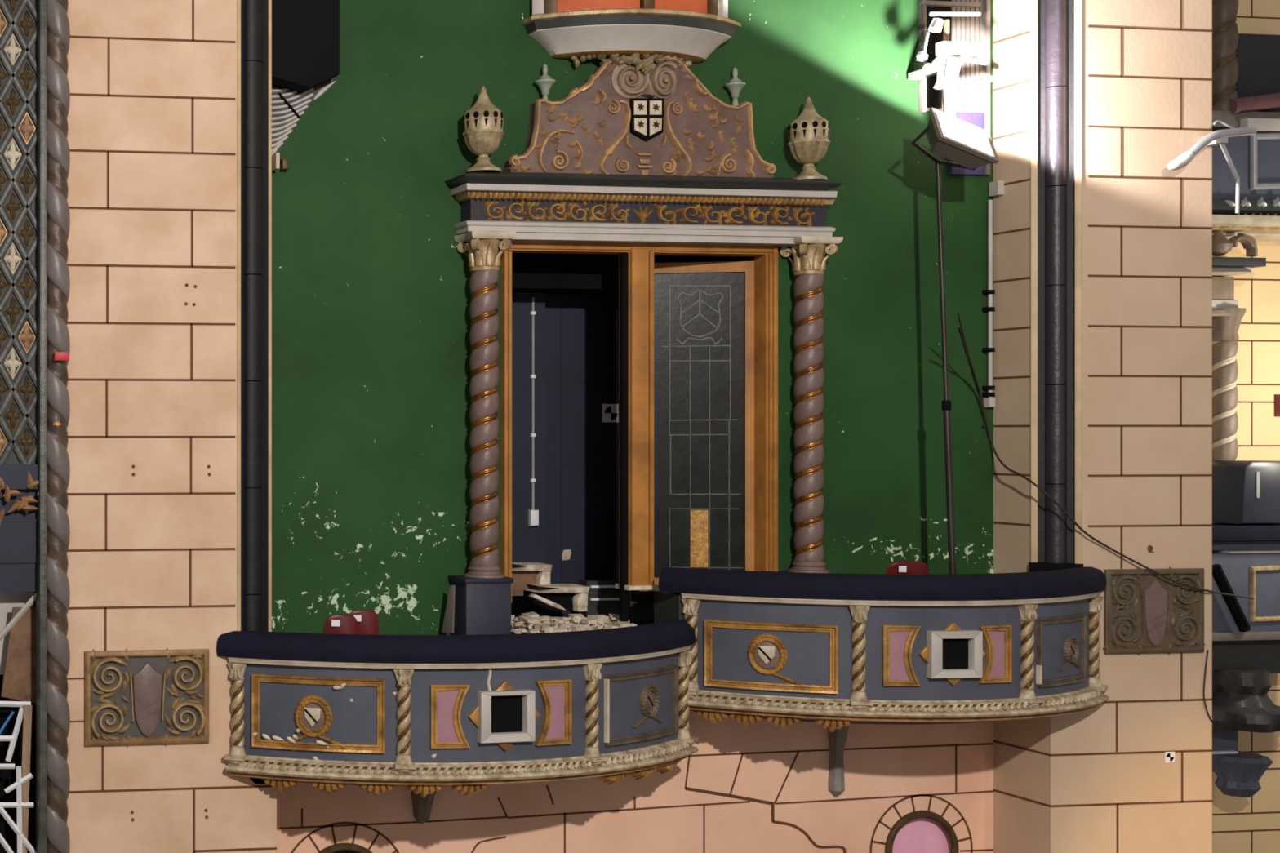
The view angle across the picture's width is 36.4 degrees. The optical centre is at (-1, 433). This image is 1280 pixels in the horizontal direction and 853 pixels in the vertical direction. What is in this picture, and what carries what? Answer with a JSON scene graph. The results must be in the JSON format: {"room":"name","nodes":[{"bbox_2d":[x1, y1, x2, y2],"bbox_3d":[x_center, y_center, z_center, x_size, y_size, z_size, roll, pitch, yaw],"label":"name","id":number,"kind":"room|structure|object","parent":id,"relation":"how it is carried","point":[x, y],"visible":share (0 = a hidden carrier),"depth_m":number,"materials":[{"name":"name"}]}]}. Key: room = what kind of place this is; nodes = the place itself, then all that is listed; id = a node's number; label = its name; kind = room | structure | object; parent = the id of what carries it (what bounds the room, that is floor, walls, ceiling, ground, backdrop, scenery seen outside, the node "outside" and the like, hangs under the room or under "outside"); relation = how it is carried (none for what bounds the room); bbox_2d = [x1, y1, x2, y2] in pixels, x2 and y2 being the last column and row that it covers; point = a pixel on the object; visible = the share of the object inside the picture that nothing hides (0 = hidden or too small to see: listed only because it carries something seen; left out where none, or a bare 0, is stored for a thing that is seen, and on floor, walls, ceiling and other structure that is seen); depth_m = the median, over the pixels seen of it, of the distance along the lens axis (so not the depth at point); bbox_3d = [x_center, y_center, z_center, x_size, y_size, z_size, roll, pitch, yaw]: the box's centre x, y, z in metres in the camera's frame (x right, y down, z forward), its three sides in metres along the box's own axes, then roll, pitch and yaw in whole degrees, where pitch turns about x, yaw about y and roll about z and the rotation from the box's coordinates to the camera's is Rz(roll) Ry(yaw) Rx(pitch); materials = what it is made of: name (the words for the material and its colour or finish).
{"room":"theater auditorium","nodes":[
{"label":"theater auditorium","id":0,"kind":"room"},
{"bbox_2d":[66,0,276,852],"bbox_3d":[0.939,1.450,10.382,1.284,9.700,0.903,0,0,-8],"label":"wall","id":1,"kind":"structure","parent":0,"point":[152,117],"depth_m":9.92,"materials":[{"name":"stone"}]},
{"bbox_2d":[0,701,31,761],"bbox_3d":[0.065,1.784,9.865,0.224,0.524,0.032,0,0,-8],"label":"ladder","id":2,"kind":"object","parent":1,"relation":"attached to","point":[13,738],"visible":1,"depth_m":9.86,"materials":[{"name":"metal"}]},
{"bbox_2d":[0,711,13,734],"bbox_3d":[0.026,1.656,9.829,0.113,0.158,0.016,0,0,-8],"label":"stick","id":3,"kind":"object","parent":2,"relation":"attached to","point":[9,717],"visible":1,"depth_m":9.82,"materials":[{"name":"plastic"}]},
{"bbox_2d":[0,764,36,852],"bbox_3d":[0.095,2.169,9.829,0.292,0.595,0.030,0,0,-8],"label":"scrap timber","id":4,"kind":"object","parent":1,"relation":"attached to","point":[19,805],"visible":1,"depth_m":9.82,"materials":[{"name":"white wood"}]},
{"bbox_2d":[0,607,35,703],"bbox_3d":[0.106,1.272,9.906,0.204,0.550,0.030,0,0,-8],"label":"wooden plank","id":5,"kind":"object","parent":1,"relation":"attached to","point":[19,681],"visible":1,"depth_m":9.89,"materials":[{"name":"brown wood"}]},
{"bbox_2d":[0,592,36,641],"bbox_3d":[0.087,1.060,9.848,0.277,0.305,0.032,0,0,-8],"label":"pole","id":6,"kind":"object","parent":1,"relation":"attached to","point":[33,599],"visible":0.89,"depth_m":9.84,"materials":[{"name":"white paint"}]},
{"bbox_2d":[0,488,37,591],"bbox_3d":[-0.374,0.609,9.772,1.200,0.577,0.100,0,0,-8],"label":"fascia","id":7,"kind":"object","parent":1,"relation":"attached to","point":[18,529],"visible":0.93,"depth_m":9.80,"materials":[{"name":"paint"}]},
{"bbox_2d":[0,0,48,526],"bbox_3d":[-0.336,-1.442,9.731,1.294,3.934,0.152,0,0,-8],"label":"lattice panel","id":8,"kind":"object","parent":1,"relation":"attached to","point":[19,468],"visible":1,"depth_m":9.80,"materials":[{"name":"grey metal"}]},
{"bbox_2d":[21,705,31,852],"bbox_3d":[0.144,2.005,9.856,0.056,0.918,0.056,0,0,37],"label":"batten","id":9,"kind":"object","parent":1,"relation":"attached to","point":[27,724],"visible":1,"depth_m":9.84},
{"bbox_2d":[35,0,70,852],"bbox_3d":[0.305,1.450,9.808,0.184,9.700,0.164,0,0,-8],"label":"twisted column","id":10,"kind":"structure","parent":1,"relation":"attached to","point":[53,39],"depth_m":9.74,"materials":[{"name":"stone"}]},
{"bbox_2d":[53,351,69,360],"bbox_3d":[0.345,-0.431,9.708,0.083,0.048,0.030,0,0,-8],"label":"tape","id":11,"kind":"object","parent":1,"relation":"attached to","point":[58,356],"visible":1,"depth_m":9.69,"materials":[{"name":"red plastic"}]},
{"bbox_2d":[84,648,208,746],"bbox_3d":[0.843,1.510,9.890,0.725,0.564,0.049,0,0,-8],"label":"relief plaque","id":12,"kind":"object","parent":1,"relation":"attached to","point":[148,696],"visible":1,"depth_m":9.89,"materials":[{"name":"beige paint"}]},
{"bbox_2d":[236,0,271,631],"bbox_3d":[1.461,-1.056,10.128,0.327,4.689,0.145,0,0,-39],"label":"column","id":13,"kind":"structure","parent":1,"relation":"attached to","point":[254,17],"depth_m":10.06,"materials":[{"name":"black metal"}]},
{"bbox_2d":[271,0,993,852],"bbox_3d":[3.925,1.450,11.365,4.984,9.700,1.002,0,0,-8],"label":"wall","id":14,"kind":"structure","parent":0,"point":[371,326],"depth_m":10.97,"materials":[{"name":"green paint"}]},
{"bbox_2d":[271,152,279,170],"bbox_3d":[1.668,-1.642,10.483,0.025,0.096,0.090,0,0,-8],"label":"wall bracket","id":15,"kind":"object","parent":14,"relation":"attached to","point":[275,157],"visible":0.93,"depth_m":10.45,"materials":[{"name":"beige paint"}]},
{"bbox_2d":[280,158,288,170],"bbox_3d":[1.726,-1.629,10.516,0.042,0.064,0.059,0,0,-8],"label":"plug","id":16,"kind":"object","parent":14,"relation":"attached to","point":[284,163],"visible":1,"depth_m":10.49,"materials":[{"name":"brown metal"}]},
{"bbox_2d":[271,78,336,154],"bbox_3d":[1.794,-1.917,10.541,0.525,0.558,0.028,0,0,-8],"label":"broken lath","id":17,"kind":"object","parent":14,"relation":"attached to","point":[288,106],"visible":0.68,"depth_m":10.53,"materials":[{"name":"grey paint"}]},
{"bbox_2d":[271,0,339,93],"bbox_3d":[1.803,-2.733,10.456,0.446,1.328,0.198,0,0,-8],"label":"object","id":18,"kind":"object","parent":14,"relation":"attached to","point":[305,33],"visible":0.7,"depth_m":10.36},
{"bbox_2d":[318,843,372,852],"bbox_3d":[2.101,2.789,10.619,0.566,0.566,0.084,0,0,-8],"label":"window","id":19,"kind":"structure","parent":14,"relation":"in","point":[340,847],"depth_m":10.58,"materials":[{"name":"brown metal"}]},
{"bbox_2d":[217,618,698,824],"bbox_3d":[2.758,1.770,10.171,3.054,1.260,1.030,0,0,-8],"label":"balcony","id":20,"kind":"object","parent":14,"relation":"attached to","point":[424,714],"visible":1,"depth_m":9.79,"materials":[{"name":"blue paint"}]},
{"bbox_2d":[322,614,358,634],"bbox_3d":[1.985,1.482,10.221,0.218,0.845,0.238,0,0,-8],"label":"chair","id":21,"kind":"object","parent":20,"relation":"on","point":[335,624],"visible":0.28,"depth_m":10.12,"materials":[{"name":"red plastic"}]},
{"bbox_2d":[348,609,378,635],"bbox_3d":[2.158,1.480,10.453,0.215,0.849,0.238,0,0,-8],"label":"chair","id":22,"kind":"object","parent":20,"relation":"on","point":[367,620],"visible":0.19,"depth_m":10.36,"materials":[{"name":"red plastic"}]},
{"bbox_2d":[448,575,513,635],"bbox_3d":[2.935,1.391,10.585,0.308,1.027,0.263,0,0,-8],"label":"pedestal","id":23,"kind":"object","parent":20,"relation":"on","point":[482,606],"visible":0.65,"depth_m":10.47,"materials":[{"name":"blue paint"}]},
{"bbox_2d":[441,585,455,633],"bbox_3d":[2.730,1.073,10.559,0.012,0.303,0.112,0,0,-27],"label":"board","id":24,"kind":"object","parent":23,"relation":"attached to","point":[449,618],"visible":1,"depth_m":10.54,"materials":[{"name":"grey wood"}]},
{"bbox_2d":[454,231,515,577],"bbox_3d":[2.962,-0.163,10.592,0.280,2.110,0.270,0,0,-8],"label":"twisted column","id":25,"kind":"structure","parent":23,"relation":"on","point":[484,248],"depth_m":10.53,"materials":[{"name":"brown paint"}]},
{"bbox_2d":[528,297,538,525],"bbox_3d":[3.565,-0.146,11.577,0.056,1.527,0.039,0,0,-8],"label":"conduit","id":26,"kind":"object","parent":14,"relation":"attached to","point":[533,515],"visible":1,"depth_m":11.58,"materials":[{"name":"metal"}]},
{"bbox_2d":[561,549,571,560],"bbox_3d":[3.842,0.825,11.756,0.070,0.075,0.004,0,0,-8],"label":"paper scrap","id":27,"kind":"object","parent":14,"relation":"attached to","point":[566,555],"visible":1,"depth_m":11.75,"materials":[{"name":"paper"}]},
{"bbox_2d":[511,611,636,634],"bbox_3d":[3.553,1.191,10.948,0.857,0.121,0.492,0,0,-8],"label":"rubble","id":28,"kind":"object","parent":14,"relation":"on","point":[575,622],"visible":0.84,"depth_m":10.82,"materials":[{"name":"beige stone"}]},
{"bbox_2d":[528,593,565,610],"bbox_3d":[3.454,1.066,10.935,0.226,0.105,0.060,0,0,-8],"label":"wooden plank","id":29,"kind":"object","parent":28,"relation":"on","point":[541,599],"visible":1,"depth_m":10.91,"materials":[{"name":"beige wood"}]},
{"bbox_2d":[523,583,589,611],"bbox_3d":[3.584,1.059,11.161,0.343,0.161,0.230,0,0,-8],"label":"step","id":30,"kind":"structure","parent":28,"relation":"on","point":[571,597],"depth_m":11.11,"materials":[{"name":"paint"}]},
{"bbox_2d":[511,562,551,595],"bbox_3d":[3.426,0.952,11.300,0.265,0.206,0.230,0,0,-8],"label":"step","id":31,"kind":"structure","parent":30,"relation":"on","point":[523,574],"depth_m":11.24,"materials":[{"name":"paint"}]},
{"bbox_2d":[602,404,618,422],"bbox_3d":[4.157,-0.136,11.795,0.125,0.125,0.006,0,0,-8],"label":"target","id":32,"kind":"object","parent":14,"relation":"attached to","point":[610,411],"visible":0.94,"depth_m":11.79,"materials":[{"name":"white paper"}]},
{"bbox_2d":[578,579,653,622],"bbox_3d":[4.138,1.110,11.498,0.563,0.269,0.140,0,0,-8],"label":"step","id":33,"kind":"structure","parent":14,"relation":"on","point":[641,603],"depth_m":11.44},
{"bbox_2d":[521,0,741,74],"bbox_3d":[3.950,-2.578,10.661,1.382,0.724,0.397,0,0,-8],"label":"balcony","id":34,"kind":"object","parent":14,"relation":"attached to","point":[690,30],"visible":1,"depth_m":10.62,"materials":[{"name":"grey paint"}]},
{"bbox_2d":[521,8,741,28],"bbox_3d":[3.950,-2.549,10.661,1.382,0.040,0.397,0,0,-8],"label":"shelf","id":35,"kind":"object","parent":34,"relation":"attached to","point":[541,18],"depth_m":10.53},
{"bbox_2d":[501,241,777,622],"bbox_3d":[3.989,0.007,11.024,1.830,2.405,0.464,0,0,-8],"label":"door","id":36,"kind":"structure","parent":14,"relation":"in","point":[698,341],"depth_m":11.10,"materials":[{"name":"paint"}]},
{"bbox_2d":[444,171,842,246],"bbox_3d":[4.005,-1.396,10.716,2.509,0.421,0.310,0,0,-8],"label":"entablature","id":37,"kind":"object","parent":14,"relation":"attached to","point":[538,206],"visible":1,"depth_m":10.67,"materials":[{"name":"grey paint"}]},
{"bbox_2d":[462,85,504,173],"bbox_3d":[2.944,-1.853,10.559,0.245,0.527,0.245,0,0,-8],"label":"urn","id":38,"kind":"object","parent":37,"relation":"on","point":[483,122],"visible":1,"depth_m":10.48,"materials":[{"name":"stone"}]},
{"bbox_2d":[462,128,504,155],"bbox_3d":[2.944,-1.763,10.559,0.245,0.138,0.245,0,0,-8],"label":"bowl","id":39,"kind":"object","parent":38,"relation":"on","point":[481,142],"depth_m":10.48,"materials":[{"name":"stone"}]},
{"bbox_2d":[502,55,776,177],"bbox_3d":[3.989,-1.966,10.774,1.757,0.798,0.191,0,0,-8],"label":"pediment","id":40,"kind":"object","parent":37,"relation":"on","point":[622,120],"visible":0.98,"depth_m":10.73,"materials":[{"name":"paint"}]},
{"bbox_2d":[534,63,555,99],"bbox_3d":[3.372,-2.161,10.722,0.125,0.247,0.125,0,0,-8],"label":"finial","id":41,"kind":"object","parent":40,"relation":"on","point":[544,82],"visible":1,"depth_m":10.70,"materials":[{"name":"stone"}]},
{"bbox_2d":[534,78,555,99],"bbox_3d":[3.372,-2.113,10.722,0.125,0.150,0.125,0,0,-8],"label":"cup","id":42,"kind":"object","parent":41,"relation":"on","point":[544,85],"depth_m":10.69,"materials":[{"name":"stone"}]},
{"bbox_2d":[636,102,644,110],"bbox_3d":[3.961,-2.017,10.710,0.050,0.051,0.013,0,0,-8],"label":"flower","id":43,"kind":"object","parent":40,"relation":"on","point":[640,106],"depth_m":10.71,"materials":[{"name":"brown metal"}]},
{"bbox_2d":[636,120,644,127],"bbox_3d":[3.961,-1.911,10.710,0.050,0.051,0.013,0,0,-8],"label":"flower","id":44,"kind":"object","parent":40,"relation":"on","point":[640,123],"depth_m":10.71,"materials":[{"name":"brown paint"}]},
{"bbox_2d":[652,120,659,128],"bbox_3d":[4.061,-1.911,10.725,0.050,0.051,0.013,0,0,-8],"label":"flower","id":45,"kind":"object","parent":40,"relation":"on","point":[655,124],"depth_m":10.73,"materials":[{"name":"brown paint"}]},
{"bbox_2d":[652,103,659,111],"bbox_3d":[4.061,-2.017,10.725,0.050,0.051,0.013,0,0,-8],"label":"flower","id":46,"kind":"object","parent":40,"relation":"on","point":[655,107],"depth_m":10.73,"materials":[{"name":"brown metal"}]},
{"bbox_2d":[724,66,746,106],"bbox_3d":[4.623,-2.179,10.900,0.125,0.247,0.125,0,0,-8],"label":"finial","id":47,"kind":"object","parent":40,"relation":"on","point":[734,86],"visible":1,"depth_m":10.88,"materials":[{"name":"stone"}]},
{"bbox_2d":[724,81,746,106],"bbox_3d":[4.623,-2.130,10.900,0.125,0.150,0.125,0,0,-8],"label":"cup","id":48,"kind":"object","parent":47,"relation":"on","point":[735,88],"depth_m":10.88,"materials":[{"name":"stone"}]},
{"bbox_2d":[786,97,830,180],"bbox_3d":[5.069,-1.844,10.863,0.245,0.527,0.245,0,0,-8],"label":"urn","id":49,"kind":"object","parent":37,"relation":"on","point":[808,134],"visible":0.98,"depth_m":10.79,"materials":[{"name":"stone"}]},
{"bbox_2d":[786,138,830,164],"bbox_3d":[5.069,-1.755,10.863,0.245,0.138,0.245,0,0,-8],"label":"bowl","id":50,"kind":"object","parent":49,"relation":"on","point":[804,151],"depth_m":10.79,"materials":[{"name":"stone"}]},
{"bbox_2d":[653,566,1109,796],"bbox_3d":[5.477,1.571,10.552,2.811,1.481,1.046,0,0,-8],"label":"balcony","id":51,"kind":"object","parent":14,"relation":"attached to","point":[834,652],"visible":0.99,"depth_m":10.22,"materials":[{"name":"blue paint"}]},
{"bbox_2d":[760,570,788,572],"bbox_3d":[5.004,1.246,10.881,0.324,0.746,0.263,0,0,-8],"label":"pedestal","id":52,"kind":"object","parent":51,"relation":"on","point":[761,571],"visible":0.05,"depth_m":10.91,"materials":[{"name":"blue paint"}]},
{"bbox_2d":[778,235,843,573],"bbox_3d":[5.088,-0.167,10.896,0.280,2.110,0.270,0,0,-8],"label":"twisted column","id":53,"kind":"structure","parent":52,"relation":"on","point":[809,262],"depth_m":10.83,"materials":[{"name":"brown paint"}]},
{"bbox_2d":[884,560,928,574],"bbox_3d":[5.603,1.204,10.799,0.306,0.830,0.238,0,0,-8],"label":"chair","id":54,"kind":"object","parent":51,"relation":"on","point":[905,567],"visible":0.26,"depth_m":10.70,"materials":[{"name":"red plastic"}]},
{"bbox_2d":[935,160,955,573],"bbox_3d":[5.761,-0.022,10.517,0.297,3.275,0.304,0,0,35],"label":"stand","id":55,"kind":"object","parent":51,"relation":"on","point":[946,403],"visible":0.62,"depth_m":10.52,"materials":[{"name":"black metal"}]},
{"bbox_2d":[911,106,999,169],"bbox_3d":[5.780,-1.783,10.459,0.478,0.378,0.283,0,0,-8],"label":"floodlight","id":56,"kind":"object","parent":55,"relation":"attached to","point":[949,137],"visible":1,"depth_m":10.41,"materials":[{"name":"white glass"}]},
{"bbox_2d":[884,810,959,852],"bbox_3d":[5.923,2.684,11.165,0.516,0.516,0.084,0,0,-8],"label":"window","id":57,"kind":"structure","parent":14,"relation":"in","point":[918,831],"depth_m":11.19,"materials":[{"name":"pink glass"}]},
{"bbox_2d":[907,11,994,116],"bbox_3d":[6.008,-2.292,10.902,0.514,0.705,0.359,0,0,15],"label":"bracket","id":58,"kind":"object","parent":14,"relation":"attached to","point":[950,55],"visible":1,"depth_m":10.82,"materials":[{"name":"white metal"}]},
{"bbox_2d":[918,0,990,175],"bbox_3d":[6.145,-2.425,11.147,0.494,1.519,0.058,0,0,-8],"label":"vent panel","id":59,"kind":"object","parent":14,"relation":"attached to","point":[962,28],"visible":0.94,"depth_m":11.16,"materials":[{"name":"white metal"}]},
{"bbox_2d":[949,111,984,175],"bbox_3d":[6.243,-1.868,11.177,0.250,0.404,0.028,0,0,-8],"label":"panel","id":60,"kind":"object","parent":14,"relation":"attached to","point":[977,119],"visible":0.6,"depth_m":11.16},
{"bbox_2d":[982,200,995,407],"bbox_3d":[6.382,-0.836,11.184,0.057,1.336,0.054,0,0,-8],"label":"conduit","id":61,"kind":"object","parent":14,"relation":"attached to","point":[989,402],"visible":1,"depth_m":11.17,"materials":[{"name":"grey paint"}]},
{"bbox_2d":[957,312,987,426],"bbox_3d":[6.062,-0.383,10.825,0.035,0.688,0.948,0,0,39],"label":"cable","id":62,"kind":"object","parent":61,"relation":"attached to","point":[958,316],"visible":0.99,"depth_m":10.91,"materials":[{"name":"black rubber"}]},
{"bbox_2d":[992,0,1212,852],"bbox_3d":[6.992,1.450,11.239,1.123,9.700,0.920,0,0,-8],"label":"wall","id":63,"kind":"structure","parent":0,"point":[1096,780],"depth_m":10.83,"materials":[{"name":"stone"}]},
{"bbox_2d":[989,180,1004,196],"bbox_3d":[6.415,-1.575,11.157,0.044,0.090,0.080,0,0,-8],"label":"junction box","id":64,"kind":"object","parent":63,"relation":"attached to","point":[996,188],"visible":1,"depth_m":11.13,"materials":[{"name":"grey paint"}]},
{"bbox_2d":[1029,0,1083,572],"bbox_3d":[6.611,-1.250,10.851,0.288,4.300,0.170,0,0,30],"label":"column","id":65,"kind":"structure","parent":63,"relation":"attached to","point":[1055,25],"depth_m":10.81,"materials":[{"name":"metal"}]},
{"bbox_2d":[957,325,1254,599],"bbox_3d":[6.949,0.216,10.940,2.463,1.728,0.649,0,0,-8],"label":"cable","id":66,"kind":"object","parent":63,"relation":"attached to","point":[958,326],"visible":1,"depth_m":10.76,"materials":[{"name":"black rubber"}]},
{"bbox_2d":[1102,566,1205,655],"bbox_3d":[7.203,1.109,10.805,0.712,0.552,0.037,0,0,-8],"label":"relief plaque","id":67,"kind":"object","parent":63,"relation":"attached to","point":[1144,611],"visible":1,"depth_m":10.79,"materials":[{"name":"brown stone"}]},
{"bbox_2d":[1164,751,1174,763],"bbox_3d":[7.314,2.026,10.837,0.068,0.068,0.006,0,0,-8],"label":"target","id":68,"kind":"object","parent":63,"relation":"attached to","point":[1169,756],"visible":1,"depth_m":10.84,"materials":[{"name":"white paper"}]},
{"bbox_2d":[1203,649,1213,723],"bbox_3d":[7.577,1.590,10.865,0.089,0.467,0.015,0,0,-22],"label":"wire","id":69,"kind":"object","parent":63,"relation":"attached to","point":[1207,650],"visible":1,"depth_m":10.85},
{"bbox_2d":[1167,120,1257,213],"bbox_3d":[7.500,-1.658,10.782,0.646,0.576,0.155,0,0,-15],"label":"pipe","id":70,"kind":"object","parent":63,"relation":"attached to","point":[1220,137],"visible":1,"depth_m":10.74,"materials":[{"name":"metal"}]},
{"bbox_2d":[1212,0,1279,852],"bbox_3d":[12.419,0.650,16.216,4.222,11.300,0.203,0,0,-8],"label":"wall","id":71,"kind":"structure","parent":0,"point":[1251,824],"depth_m":16.00,"materials":[{"name":"stone"}]},
{"bbox_2d":[1212,257,1266,316],"bbox_3d":[10.712,-1.301,15.569,1.713,0.506,0.600,0,0,-8],"label":"entablature","id":72,"kind":"object","parent":71,"relation":"attached to","point":[1223,287],"visible":0.29,"depth_m":15.51,"materials":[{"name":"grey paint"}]},
{"bbox_2d":[1212,230,1257,257],"bbox_3d":[10.926,-1.691,15.398,0.445,0.245,0.214,0,0,-8],"label":"scroll ornament","id":73,"kind":"object","parent":72,"relation":"on","point":[1221,246],"visible":0.96,"depth_m":15.34,"materials":[{"name":"beige stone"}]},
{"bbox_2d":[1212,523,1279,675],"bbox_3d":[10.809,1.479,15.508,2.151,1.330,0.750,0,0,-8],"label":"balcony","id":74,"kind":"object","parent":71,"relation":"attached to","point":[1246,557],"visible":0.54,"depth_m":15.28,"materials":[{"name":"blue paint"}]},
{"bbox_2d":[1212,307,1245,524],"bbox_3d":[11.066,-0.109,15.671,0.316,2.026,0.316,0,0,13],"label":"column","id":75,"kind":"structure","parent":74,"relation":"on","point":[1225,337],"depth_m":15.59,"materials":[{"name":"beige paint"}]},
{"bbox_2d":[1212,460,1279,524],"bbox_3d":[11.174,0.522,15.454,0.635,0.551,0.460,0,0,-8],"label":"pedestal","id":76,"kind":"object","parent":74,"relation":"on","point":[1244,491],"visible":0.92,"depth_m":15.23,"materials":[{"name":"metal"}]},
{"bbox_2d":[1212,110,1279,241],"bbox_3d":[10.810,-2.308,15.533,2.072,1.075,0.700,0,0,-8],"label":"balcony","id":77,"kind":"object","parent":71,"relation":"attached to","point":[1255,158],"visible":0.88,"depth_m":15.28,"materials":[{"name":"beige paint"}]},
{"bbox_2d":[1212,0,1238,111],"bbox_3d":[10.867,-3.715,15.390,0.210,1.771,0.210,0,0,-8],"label":"twisted column","id":78,"kind":"structure","parent":77,"relation":"on","point":[1224,26],"depth_m":15.31,"materials":[{"name":"beige paint"}]},
{"bbox_2d":[1212,214,1279,226],"bbox_3d":[10.726,-1.873,15.521,1.903,0.082,0.700,0,0,-8],"label":"shelf","id":79,"kind":"object","parent":77,"relation":"attached to","point":[1218,220],"depth_m":15.21,"materials":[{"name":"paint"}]},
{"bbox_2d":[1228,92,1279,114],"bbox_3d":[11.362,-2.954,15.359,1.046,0.278,0.140,0,0,-8],"label":"rail","id":80,"kind":"object","parent":77,"relation":"on","point":[1266,101],"visible":1,"depth_m":15.27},
{"bbox_2d":[1212,668,1279,797],"bbox_3d":[10.658,2.658,15.401,1.558,1.118,0.918,0,0,-8],"label":"corbel","id":81,"kind":"object","parent":71,"relation":"attached to","point":[1241,702],"visible":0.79,"depth_m":15.24,"materials":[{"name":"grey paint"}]},
{"bbox_2d":[1235,33,1279,111],"bbox_3d":[11.477,-3.248,15.729,1.036,0.625,0.500,0,0,-8],"label":"upper cabinet","id":82,"kind":"object","parent":71,"relation":"attached to","point":[1258,55],"visible":0.5,"depth_m":15.44,"materials":[{"name":"black"}]},
{"bbox_2d":[1274,394,1279,416],"bbox_3d":[11.940,-0.256,16.038,0.321,0.203,0.019,0,0,-8],"label":"sign","id":83,"kind":"object","parent":71,"relation":"attached to","point":[1277,397],"visible":1,"depth_m":16.01,"materials":[{"name":"plastic"}]},
{"label":"outside","id":84,"kind":"structure","parent":0,"visible":0},
{"bbox_2d":[32,591,35,850],"bbox_3d":[-1.810,1.450,10.597,4.500,9.700,0.200,0,0,-8],"label":"wall","id":85,"kind":"structure","parent":84,"point":[33,704],"depth_m":10.79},
{"bbox_3d":[7.269,6.350,8.915,26.000,0.100,13.200,0,0,-8],"label":"floor","id":86,"kind":"structure","parent":0,"visible":0},
{"bbox_2d":[0,675,32,852],"bbox_3d":[-0.408,3.847,10.014,1.200,4.906,0.050,0,0,-8],"label":"backing","id":87,"kind":"object","parent":86,"relation":"on","point":[7,776],"visible":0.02,"depth_m":10.06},
{"bbox_2d":[0,591,34,675],"bbox_3d":[-0.405,1.146,9.990,1.200,0.496,0.100,0,0,-8],"label":"board","id":88,"kind":"object","parent":87,"relation":"on","point":[8,600],"visible":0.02,"depth_m":10.00,"materials":[{"name":"grey paint"}]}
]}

